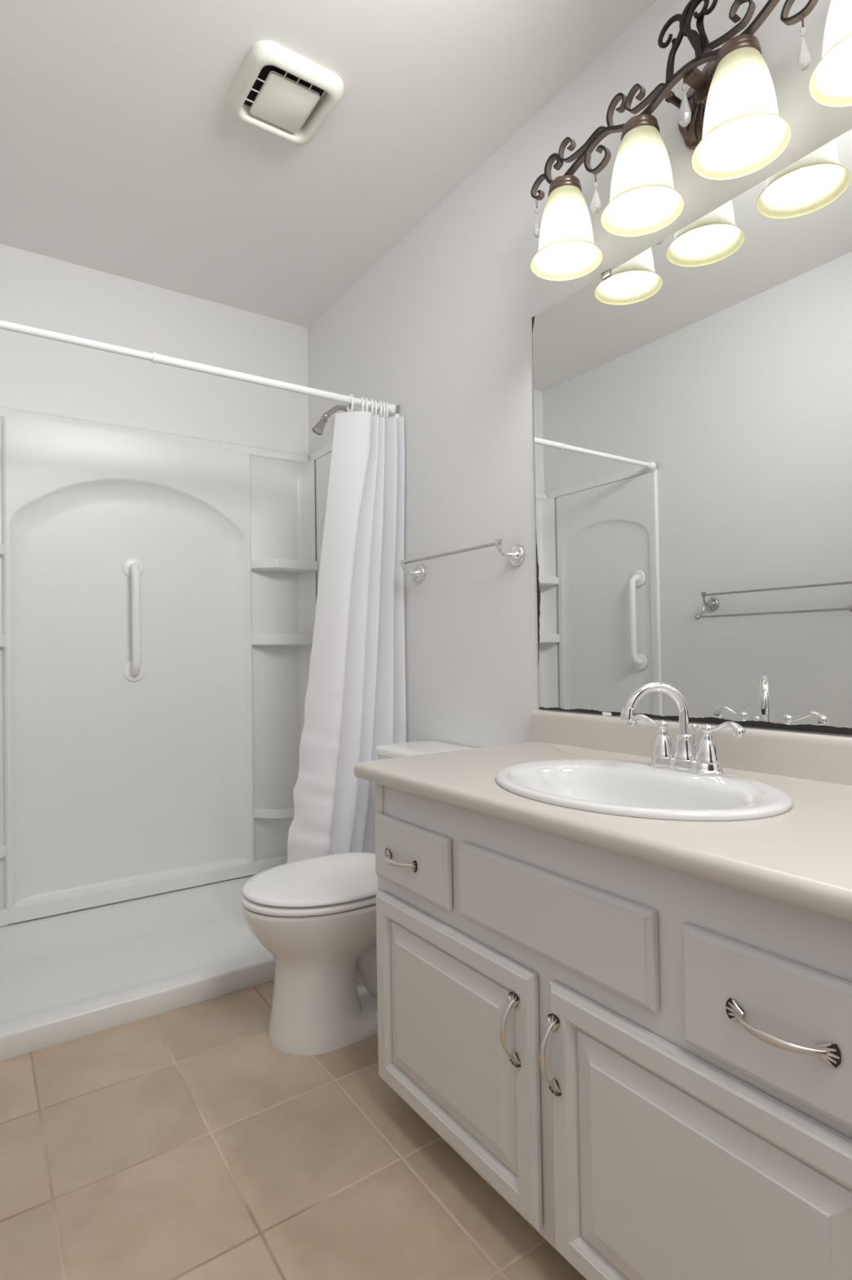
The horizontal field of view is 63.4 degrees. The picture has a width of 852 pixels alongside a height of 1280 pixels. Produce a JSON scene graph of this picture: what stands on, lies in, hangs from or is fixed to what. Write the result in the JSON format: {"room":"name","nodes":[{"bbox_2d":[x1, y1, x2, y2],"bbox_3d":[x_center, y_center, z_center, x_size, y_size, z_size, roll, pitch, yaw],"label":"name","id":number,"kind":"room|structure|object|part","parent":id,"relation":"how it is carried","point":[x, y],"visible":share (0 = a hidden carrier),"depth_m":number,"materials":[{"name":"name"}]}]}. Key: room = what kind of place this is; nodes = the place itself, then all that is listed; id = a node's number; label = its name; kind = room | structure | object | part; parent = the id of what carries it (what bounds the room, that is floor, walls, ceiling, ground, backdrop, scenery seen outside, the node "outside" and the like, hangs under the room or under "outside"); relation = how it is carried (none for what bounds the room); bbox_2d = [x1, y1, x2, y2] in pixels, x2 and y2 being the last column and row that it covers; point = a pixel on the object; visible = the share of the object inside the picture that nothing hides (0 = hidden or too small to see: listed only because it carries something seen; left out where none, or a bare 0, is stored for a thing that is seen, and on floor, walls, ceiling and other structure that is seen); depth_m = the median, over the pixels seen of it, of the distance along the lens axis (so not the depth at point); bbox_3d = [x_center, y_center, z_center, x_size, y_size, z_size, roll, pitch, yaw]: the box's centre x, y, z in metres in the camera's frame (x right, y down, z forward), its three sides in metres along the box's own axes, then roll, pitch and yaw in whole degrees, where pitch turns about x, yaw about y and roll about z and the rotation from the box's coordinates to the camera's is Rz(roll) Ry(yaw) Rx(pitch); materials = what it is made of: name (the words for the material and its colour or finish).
{"room":"bathroom","nodes":[
{"label":"bathroom","id":0,"kind":"room"},
{"bbox_2d":[0,244,309,455],"bbox_3d":[-1.193,-0.170,2.824,1.724,2.582,0.100,0,-1,-34],"label":"wall","id":1,"kind":"structure","parent":0,"point":[37,374],"depth_m":2.82,"materials":[{"name":"white paint"}]},
{"bbox_2d":[0,406,318,926],"bbox_3d":[-1.121,0.081,2.721,1.478,1.876,0.135,0,-1,-34],"label":"panel","id":2,"kind":"object","parent":1,"relation":"attached to","point":[113,788],"visible":0.94,"depth_m":2.77,"materials":[{"name":"white plastic"}]},
{"bbox_2d":[0,542,4,556],"bbox_3d":[-1.621,-0.325,2.392,0.285,0.045,0.118,0,-1,-34],"label":"corner shelf","id":3,"kind":"object","parent":2,"relation":"attached to","point":[2,544],"depth_m":2.48,"materials":[{"name":"white plastic"}]},
{"bbox_2d":[0,634,4,648],"bbox_3d":[-1.615,0.004,2.386,0.285,0.050,0.118,0,-1,-34],"label":"corner shelf","id":4,"kind":"object","parent":2,"relation":"attached to","point":[2,636],"depth_m":2.47,"materials":[{"name":"white plastic"}]},
{"bbox_2d":[0,844,5,858],"bbox_3d":[-1.600,0.757,2.370,0.285,0.043,0.128,0,-1,-34],"label":"corner shelf","id":5,"kind":"object","parent":2,"relation":"attached to","point":[2,847],"depth_m":2.46,"materials":[{"name":"white plastic"}]},
{"bbox_2d":[122,557,145,681],"bbox_3d":[-1.151,-0.083,2.731,0.082,0.497,0.069,0,-1,-34],"label":"grab bar","id":6,"kind":"object","parent":2,"relation":"attached to","point":[134,670],"visible":1,"depth_m":2.71,"materials":[{"name":"white plastic"}]},
{"bbox_2d":[254,803,294,818],"bbox_3d":[-0.616,0.753,3.045,0.285,0.043,0.128,0,-1,-34],"label":"corner shelf","id":7,"kind":"object","parent":2,"relation":"attached to","point":[262,811],"depth_m":2.99,"materials":[{"name":"white plastic"}]},
{"bbox_2d":[252,633,313,645],"bbox_3d":[-0.631,-0.001,3.061,0.285,0.050,0.118,0,-1,-34],"label":"corner shelf","id":8,"kind":"object","parent":2,"relation":"attached to","point":[258,639],"depth_m":3.00,"materials":[{"name":"white plastic"}]},
{"bbox_2d":[251,558,318,573],"bbox_3d":[-0.636,-0.330,3.066,0.285,0.045,0.118,0,-1,-34],"label":"corner shelf","id":9,"kind":"object","parent":2,"relation":"attached to","point":[258,565],"depth_m":3.03,"materials":[{"name":"white plastic"}]},
{"bbox_2d":[0,974,586,1279],"bbox_3d":[-0.098,1.103,1.236,1.724,0.050,3.899,0,-1,-34],"label":"floor","id":10,"kind":"structure","parent":0,"point":[179,1144],"depth_m":1.41,"materials":[{"name":"tile"}]},
{"bbox_2d":[0,874,275,1061],"bbox_3d":[-0.916,1.061,2.429,1.518,0.100,0.799,0,-1,-34],"label":"shower pan","id":11,"kind":"object","parent":10,"relation":"on","point":[64,977],"visible":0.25,"depth_m":2.26,"materials":[{"name":"white plastic"}]},
{"bbox_2d":[240,740,476,1055],"bbox_3d":[-0.181,0.719,2.039,0.734,0.747,0.456,0,-1,-34],"label":"toilet","id":12,"kind":"object","parent":10,"relation":"on","point":[316,917],"visible":0.57,"depth_m":1.84,"materials":[{"name":"white ceramic"}]},
{"bbox_3d":[-0.286,0.701,1.967,0.480,0.016,0.384,0,-1,-34],"label":"seat","id":13,"kind":"part","parent":12,"relation":"part of","materials":[{"name":"white plastic"}]},
{"bbox_3d":[-0.282,0.678,1.970,0.478,0.018,0.386,0,-1,-34],"label":"lid","id":14,"kind":"part","parent":12,"relation":"part of","materials":[{"name":"white plastic"}]},
{"bbox_3d":[0.034,0.545,2.191,0.197,0.337,0.438,0,-1,-34],"label":"tank","id":15,"kind":"part","parent":12,"relation":"part of","materials":[{"name":"white ceramic"}]},
{"bbox_3d":[0.028,0.360,2.192,0.214,0.032,0.456,0,-1,-34],"label":"tank lid","id":16,"kind":"part","parent":12,"relation":"part of","materials":[{"name":"white ceramic"}]},
{"bbox_2d":[374,782,851,1279],"bbox_3d":[0.411,0.691,1.297,0.604,0.761,1.125,0,-1,-34],"label":"vanity cabinet","id":17,"kind":"object","parent":10,"relation":"on","point":[651,1064],"visible":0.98,"depth_m":1.01,"materials":[{"name":"white paint"}]},
{"bbox_3d":[-0.067,0.477,1.487,0.032,0.026,0.125,0,-1,-34],"label":"handle","id":18,"kind":"part","parent":17,"relation":"part of","materials":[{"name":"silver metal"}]},
{"bbox_3d":[-0.036,0.470,1.486,0.017,0.142,0.284,0,-1,-34],"label":"drawer","id":19,"kind":"part","parent":17,"relation":"part of","materials":[{"name":"white paint"}]},
{"bbox_3d":[0.038,0.787,1.381,0.017,0.427,0.526,0,-1,-34],"label":"door","id":20,"kind":"part","parent":17,"relation":"part of","materials":[{"name":"white paint"}]},
{"bbox_3d":[0.141,0.673,1.185,0.032,0.125,0.026,0,-1,-34],"label":"handle","id":21,"kind":"part","parent":17,"relation":"part of","materials":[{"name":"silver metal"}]},
{"bbox_3d":[0.196,0.669,1.106,0.032,0.127,0.026,0,-1,-34],"label":"handle","id":22,"kind":"part","parent":17,"relation":"part of","materials":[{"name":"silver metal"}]},
{"bbox_2d":[354,709,851,922],"bbox_3d":[0.409,0.248,1.305,0.601,0.124,1.211,0,-1,-34],"label":"countertop","id":23,"kind":"structure","parent":17,"relation":"on","point":[801,856],"depth_m":1.17,"materials":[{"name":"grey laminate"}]},
{"bbox_2d":[495,759,793,821],"bbox_3d":[0.378,0.336,1.283,0.432,0.151,0.568,0,-1,-34],"label":"sink","id":24,"kind":"object","parent":23,"relation":"in","point":[633,788],"visible":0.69,"depth_m":1.33,"materials":[{"name":"white ceramic"}]},
{"bbox_2d":[620,681,745,775],"bbox_3d":[0.516,0.174,1.392,0.237,0.181,0.141,-1,-1,27],"label":"faucet","id":25,"kind":"object","parent":23,"relation":"on","point":[707,762],"visible":1,"depth_m":1.38,"materials":[{"name":"silver metal"}]},
{"bbox_3d":[0.471,0.174,1.466,0.022,0.030,0.092,0,-1,-41],"label":"lever","id":26,"kind":"part","parent":25,"relation":"part of","materials":[{"name":"silver metal"}]},
{"bbox_3d":[0.473,0.163,1.391,0.146,0.157,0.045,-1,-1,-6],"label":"spout","id":27,"kind":"part","parent":25,"relation":"part of","materials":[{"name":"silver metal"}]},
{"bbox_3d":[0.495,0.213,1.438,0.048,0.057,0.048,0,-1,-34],"label":"handle","id":28,"kind":"part","parent":25,"relation":"part of","materials":[{"name":"silver metal"}]},
{"bbox_3d":[0.551,0.207,1.415,0.013,0.072,0.013,-2,-1,41],"label":"lift rod","id":29,"kind":"part","parent":25,"relation":"part of","materials":[{"name":"silver metal"}]},
{"bbox_3d":[0.553,0.211,1.353,0.048,0.057,0.048,0,-1,-34],"label":"handle","id":30,"kind":"part","parent":25,"relation":"part of","materials":[{"name":"silver metal"}]},
{"bbox_3d":[0.569,0.170,1.323,0.022,0.030,0.092,0,-1,-28],"label":"lever","id":31,"kind":"part","parent":25,"relation":"part of","materials":[{"name":"silver metal"}]},
{"bbox_3d":[0.357,0.773,0.914,0.017,0.433,0.530,0,-1,-34],"label":"door","id":32,"kind":"part","parent":17,"relation":"part of","materials":[{"name":"white paint"}]},
{"bbox_3d":[0.424,0.458,0.816,0.017,0.157,0.277,0,-1,-34],"label":"drawer","id":33,"kind":"part","parent":17,"relation":"part of","materials":[{"name":"white paint"}]},
{"bbox_3d":[0.403,0.458,0.801,0.032,0.026,0.135,0,-1,-34],"label":"handle","id":34,"kind":"part","parent":17,"relation":"part of","materials":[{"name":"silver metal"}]},
{"bbox_2d":[0,0,657,327],"bbox_3d":[-0.140,-1.528,1.279,1.724,0.050,3.899,0,-1,-34],"label":"ceiling","id":35,"kind":"structure","parent":0,"point":[124,153],"depth_m":2.00,"materials":[{"name":"white paint"}]},
{"bbox_2d":[226,40,343,145],"bbox_3d":[-0.385,-1.472,1.882,0.258,0.034,0.272,0,-1,-34],"label":"exhaust fan","id":36,"kind":"object","parent":35,"relation":"attached to","point":[281,87],"visible":1,"depth_m":1.85,"materials":[{"name":"white plastic"}]},
{"bbox_3d":[-0.388,-1.468,1.890,0.142,0.010,0.162,0,-1,-34],"label":"grille plate","id":37,"kind":"part","parent":36,"relation":"part of","materials":[{"name":"white plastic"}]},
{"bbox_2d":[307,0,851,747],"bbox_3d":[0.579,-0.217,1.675,0.100,2.582,3.799,0,-1,-34],"label":"wall","id":38,"kind":"structure","parent":0,"point":[439,329],"depth_m":2.14,"materials":[{"name":"white paint"}]},
{"bbox_2d":[311,404,351,435],"bbox_3d":[-0.392,-0.916,2.849,0.170,0.157,0.056,0,-1,-34],"label":"showerhead","id":39,"kind":"object","parent":38,"relation":"attached to","point":[318,428],"visible":0.87,"depth_m":2.82,"materials":[{"name":"silver metal"}]},
{"bbox_3d":[-0.368,-0.949,2.866,0.111,0.062,0.021,0,-1,-34],"label":"arm","id":40,"kind":"part","parent":39,"relation":"part of","materials":[{"name":"silver metal"}]},
{"bbox_2d":[307,404,399,606],"bbox_3d":[-0.314,0.086,2.871,0.020,1.905,0.795,0,-1,-34],"label":"panel","id":41,"kind":"object","parent":38,"relation":"attached to","point":[322,458],"visible":0.06,"depth_m":3.08,"materials":[{"name":"white plastic"}]},
{"bbox_2d":[0,320,395,414],"bbox_3d":[-0.734,-0.855,2.150,1.480,0.039,0.039,0,-1,-34],"label":"shower curtain rod","id":42,"kind":"object","parent":41,"relation":"attached to","point":[154,357],"visible":0.84,"depth_m":2.13,"materials":[{"name":"white metal"}]},
{"bbox_2d":[346,394,353,412],"bbox_3d":[-0.271,-0.843,2.469,0.008,0.070,0.053,0,-1,-28],"label":"curtain ring","id":43,"kind":"object","parent":42,"relation":"hanging from","point":[350,395],"visible":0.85,"depth_m":2.45,"materials":[{"name":"white plastic"}]},
{"bbox_2d":[286,411,406,862],"bbox_3d":[-0.292,0.064,2.440,0.470,1.754,0.109,0,-1,-29],"label":"shower curtain","id":44,"kind":"object","parent":43,"relation":"hanging from","point":[355,698],"visible":0.78,"depth_m":2.46,"materials":[{"name":"white fabric"}]},
{"bbox_2d":[360,396,364,411],"bbox_3d":[-0.232,-0.844,2.496,0.008,0.070,0.056,-1,-1,-13],"label":"curtain ring","id":45,"kind":"object","parent":42,"relation":"hanging from","point":[362,408],"visible":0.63,"depth_m":2.47,"materials":[{"name":"white plastic"}]},
{"bbox_2d":[365,397,368,411],"bbox_3d":[-0.216,-0.844,2.507,0.008,0.070,0.058,-1,-1,-7],"label":"curtain ring","id":46,"kind":"object","parent":42,"relation":"hanging from","point":[366,399],"visible":0.59,"depth_m":2.48,"materials":[{"name":"white plastic"}]},
{"bbox_2d":[368,399,373,416],"bbox_3d":[-0.200,-0.844,2.517,0.008,0.070,0.055,-1,-1,-16],"label":"curtain ring","id":47,"kind":"object","parent":42,"relation":"hanging from","point":[371,410],"visible":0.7,"depth_m":2.50,"materials":[{"name":"white plastic"}]},
{"bbox_2d":[373,400,377,415],"bbox_3d":[-0.185,-0.844,2.527,0.008,0.070,0.057,-1,-1,-10],"label":"curtain ring","id":48,"kind":"object","parent":42,"relation":"hanging from","point":[375,401],"visible":0.72,"depth_m":2.50,"materials":[{"name":"white plastic"}]},
{"bbox_2d":[377,400,382,417],"bbox_3d":[-0.171,-0.844,2.538,0.008,0.070,0.054,-1,-1,-19],"label":"curtain ring","id":49,"kind":"object","parent":42,"relation":"hanging from","point":[380,402],"visible":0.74,"depth_m":2.52,"materials":[{"name":"white plastic"}]},
{"bbox_2d":[382,401,385,417],"bbox_3d":[-0.157,-0.844,2.547,0.008,0.070,0.056,-1,-1,-13],"label":"curtain ring","id":50,"kind":"object","parent":42,"relation":"hanging from","point":[383,402],"visible":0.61,"depth_m":2.52,"materials":[{"name":"white plastic"}]},
{"bbox_2d":[385,402,388,418],"bbox_3d":[-0.145,-0.844,2.555,0.008,0.070,0.058,-1,-1,-7],"label":"curtain ring","id":51,"kind":"object","parent":42,"relation":"hanging from","point":[387,403],"visible":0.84,"depth_m":2.53,"materials":[{"name":"white plastic"}]},
{"bbox_2d":[400,537,524,582],"bbox_3d":[0.090,-0.250,2.226,0.081,0.076,0.576,0,-1,-34],"label":"towel bar","id":52,"kind":"object","parent":38,"relation":"attached to","point":[516,554],"visible":1,"depth_m":2.09,"materials":[{"name":"silver metal"}]},
{"bbox_3d":[-0.055,-0.244,2.438,0.081,0.076,0.062,0,-1,-34],"label":"post","id":53,"kind":"part","parent":52,"relation":"part of","materials":[{"name":"silver metal"}]},
{"bbox_3d":[0.235,-0.256,2.014,0.081,0.076,0.062,0,-1,-34],"label":"post","id":54,"kind":"part","parent":52,"relation":"part of","materials":[{"name":"silver metal"}]},
{"bbox_2d":[530,0,851,280],"bbox_3d":[0.549,-1.126,1.438,0.208,0.369,0.912,0,-1,-34],"label":"vanity light","id":55,"kind":"object","parent":38,"relation":"attached to","point":[732,123],"visible":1,"depth_m":1.44,"materials":[{"name":"white glass"}]},
{"bbox_3d":[0.345,-1.023,1.706,0.175,0.178,0.175,0,-1,-34],"label":"lamp shade","id":56,"kind":"part","parent":55,"relation":"part of","materials":[{"name":"white glass"}]},
{"bbox_3d":[0.473,-1.028,1.519,0.175,0.178,0.175,0,-1,-34],"label":"lamp shade","id":57,"kind":"part","parent":55,"relation":"part of","materials":[{"name":"white glass"}]},
{"bbox_3d":[0.554,-1.186,1.522,0.065,0.020,0.020,0,-1,-34],"label":"mounting knob","id":58,"kind":"part","parent":55,"relation":"part of","materials":[{"name":"brown metal"}]},
{"bbox_3d":[0.569,-1.177,1.449,0.060,0.022,0.024,0,-1,-34],"label":"arm","id":59,"kind":"part","parent":55,"relation":"part of","materials":[{"name":"brown metal"}]},
{"bbox_3d":[0.610,-1.165,1.479,0.060,0.186,0.186,0,-1,-34],"label":"plate","id":60,"kind":"part","parent":55,"relation":"part of","materials":[{"name":"brown metal"}]},
{"bbox_3d":[0.604,-1.026,1.329,0.043,0.052,0.043,0,-1,-34],"label":"bulb","id":61,"kind":"part","parent":55,"relation":"part of","materials":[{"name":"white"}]},
{"bbox_3d":[0.603,-1.033,1.329,0.175,0.178,0.175,0,-1,-34],"label":"lamp shade","id":62,"kind":"part","parent":55,"relation":"part of","materials":[{"name":"white glass"}]},
{"bbox_3d":[0.732,-1.038,1.142,0.175,0.178,0.175,0,-1,-34],"label":"lamp shade","id":63,"kind":"part","parent":55,"relation":"part of","materials":[{"name":"white glass"}]},
{"bbox_2d":[531,709,851,786],"bbox_3d":[0.648,0.229,1.470,0.019,0.088,1.211,0,-1,-34],"label":"backsplash","id":64,"kind":"structure","parent":38,"relation":"attached to","point":[828,758],"depth_m":1.45,"materials":[{"name":"beige laminate"}]},
{"bbox_2d":[532,128,851,735],"bbox_3d":[0.645,-0.378,1.479,0.010,1.126,1.178,0,-1,-34],"label":"wall mirror","id":65,"kind":"object","parent":38,"relation":"attached to","point":[692,399],"visible":1,"depth_m":1.51,"materials":[{"name":"silver mirror"}]}
]}

